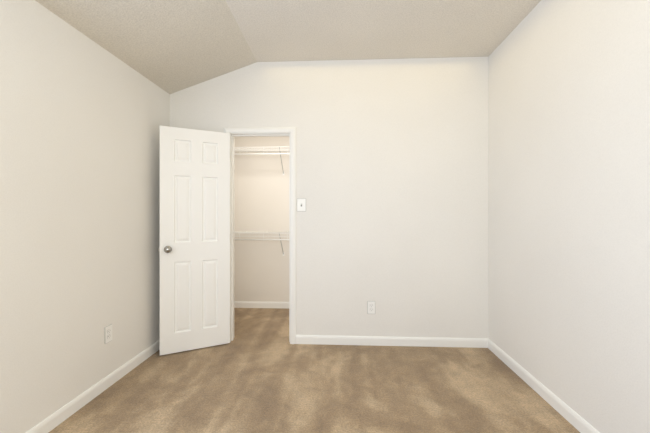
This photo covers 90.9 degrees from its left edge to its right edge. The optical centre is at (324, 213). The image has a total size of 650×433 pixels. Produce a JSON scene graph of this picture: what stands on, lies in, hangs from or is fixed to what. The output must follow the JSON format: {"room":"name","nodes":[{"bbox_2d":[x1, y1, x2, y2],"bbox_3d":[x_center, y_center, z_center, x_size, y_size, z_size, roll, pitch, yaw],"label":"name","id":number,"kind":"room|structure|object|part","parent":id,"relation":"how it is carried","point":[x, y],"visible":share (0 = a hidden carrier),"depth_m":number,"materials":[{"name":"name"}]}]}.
{"room":"empty bedroom","nodes":[
{"label":"empty bedroom","id":0,"kind":"room"},
{"bbox_2d":[0,0,169,432],"bbox_3d":[-1.699,0.029,1.661,0.120,2.499,5.690,0,0,3],"label":"wall","id":1,"kind":"structure","parent":0,"point":[83,118],"depth_m":2.03,"materials":[{"name":"paint"}]},
{"bbox_2d":[25,340,159,432],"bbox_3d":[-1.661,1.236,1.077,0.013,0.085,4.286,0,0,3],"label":"baseboard","id":2,"kind":"structure","parent":1,"relation":"attached to","point":[48,424],"depth_m":2.18,"materials":[{"name":"white paint"}]},
{"bbox_2d":[104,324,111,343],"bbox_3d":[-1.599,0.888,2.367,0.008,0.126,0.078,0,0,3],"label":"electrical outlet","id":3,"kind":"object","parent":1,"relation":"attached to","point":[107,333],"visible":1,"depth_m":2.36,"materials":[{"name":"white plastic"}]},
{"bbox_2d":[35,0,256,93],"bbox_3d":[-1.244,-1.382,1.056,1.089,0.444,4.526,0,0,3],"label":"ceiling","id":4,"kind":"structure","parent":0,"point":[170,46],"depth_m":2.41,"materials":[{"name":"white paint"}]},
{"bbox_2d":[234,136,288,301],"bbox_3d":[-0.417,-0.002,4.386,2.409,2.560,0.120,0,0,3],"label":"wall","id":5,"kind":"structure","parent":0,"point":[261,204],"depth_m":4.35,"materials":[{"name":"paint"}]},
{"bbox_2d":[234,301,288,308],"bbox_3d":[-0.420,1.236,4.320,2.169,0.085,0.013,0,0,3],"label":"baseboard","id":6,"kind":"structure","parent":5,"relation":"attached to","point":[245,304],"depth_m":4.34,"materials":[{"name":"white paint"}]},
{"bbox_2d":[234,231,288,255],"bbox_3d":[-0.428,0.403,4.170,2.153,0.331,0.312,0,0,3],"label":"wire shelf","id":7,"kind":"object","parent":5,"relation":"attached to","point":[279,233],"visible":0.31,"depth_m":4.07,"materials":[{"name":"white metal"}]},
{"bbox_2d":[234,146,288,174],"bbox_3d":[-0.428,-0.688,4.170,2.153,0.331,0.312,0,0,3],"label":"wire shelf","id":8,"kind":"object","parent":5,"relation":"attached to","point":[239,149],"visible":0.4,"depth_m":4.08,"materials":[{"name":"white metal"}]},
{"bbox_2d":[49,308,579,432],"bbox_3d":[-0.076,1.308,1.581,3.369,0.060,5.690,0,0,3],"label":"floor","id":9,"kind":"structure","parent":0,"point":[259,373],"depth_m":2.29,"materials":[{"name":"beige carpet"}]},
{"bbox_2d":[170,57,487,337],"bbox_3d":[0.004,-0.113,3.200,3.129,2.782,0.120,0,0,3],"label":"wall","id":10,"kind":"structure","parent":0,"point":[392,176],"depth_m":3.11,"materials":[{"name":"paint"}]},
{"bbox_2d":[224,127,295,343],"bbox_3d":[-0.642,0.233,3.232,0.634,2.091,0.122,0,0,3],"label":"door jamb","id":11,"kind":"structure","parent":10,"relation":"in","point":[232,136],"depth_m":3.22,"materials":[{"name":"white paint"}]},
{"bbox_2d":[160,126,229,354],"bbox_3d":[-1.197,0.238,2.982,0.612,2.055,0.102,0,0,-27],"label":"door","id":12,"kind":"structure","parent":11,"relation":"attached to","point":[195,237],"depth_m":2.99,"materials":[{"name":"white paint"}]},
{"bbox_3d":[-1.402,0.321,2.857,0.066,0.066,0.067,0,0,-27],"label":"door knob","id":13,"kind":"part","parent":12,"relation":"part of","materials":[{"name":"silver metal"}]},
{"bbox_2d":[297,198,305,210],"bbox_3d":[-0.232,-0.087,3.142,0.092,0.128,0.018,0,0,3],"label":"switch plate","id":14,"kind":"object","parent":10,"relation":"attached to","point":[301,204],"visible":1,"depth_m":3.15,"materials":[{"name":"white plastic"}]},
{"bbox_2d":[367,301,374,313],"bbox_3d":[0.451,0.912,3.114,0.078,0.126,0.008,0,0,3],"label":"electrical outlet","id":15,"kind":"object","parent":10,"relation":"attached to","point":[370,307],"visible":1,"depth_m":3.11,"materials":[{"name":"white plastic"}]},
{"bbox_2d":[296,335,487,347],"bbox_3d":[0.639,1.236,3.102,1.852,0.085,0.013,0,0,3],"label":"baseboard","id":16,"kind":"structure","parent":10,"relation":"attached to","point":[396,341],"depth_m":3.10,"materials":[{"name":"white paint"}]},
{"bbox_2d":[225,0,540,61],"bbox_3d":[0.397,-1.554,0.975,2.363,0.100,4.526,0,0,3],"label":"ceiling","id":17,"kind":"structure","parent":0,"point":[294,30],"depth_m":2.58,"materials":[{"name":"white paint"}]},
{"bbox_2d":[488,0,649,432],"bbox_3d":[1.518,-0.123,0.919,0.120,2.802,4.526,0,0,3],"label":"wall","id":18,"kind":"structure","parent":0,"point":[569,203],"depth_m":1.92,"materials":[{"name":"paint"}]},
{"bbox_2d":[488,339,599,432],"bbox_3d":[1.451,1.236,0.922,0.013,0.085,4.286,0,0,3],"label":"baseboard","id":19,"kind":"structure","parent":18,"relation":"attached to","point":[579,423],"depth_m":2.19,"materials":[{"name":"white paint"}]}
]}

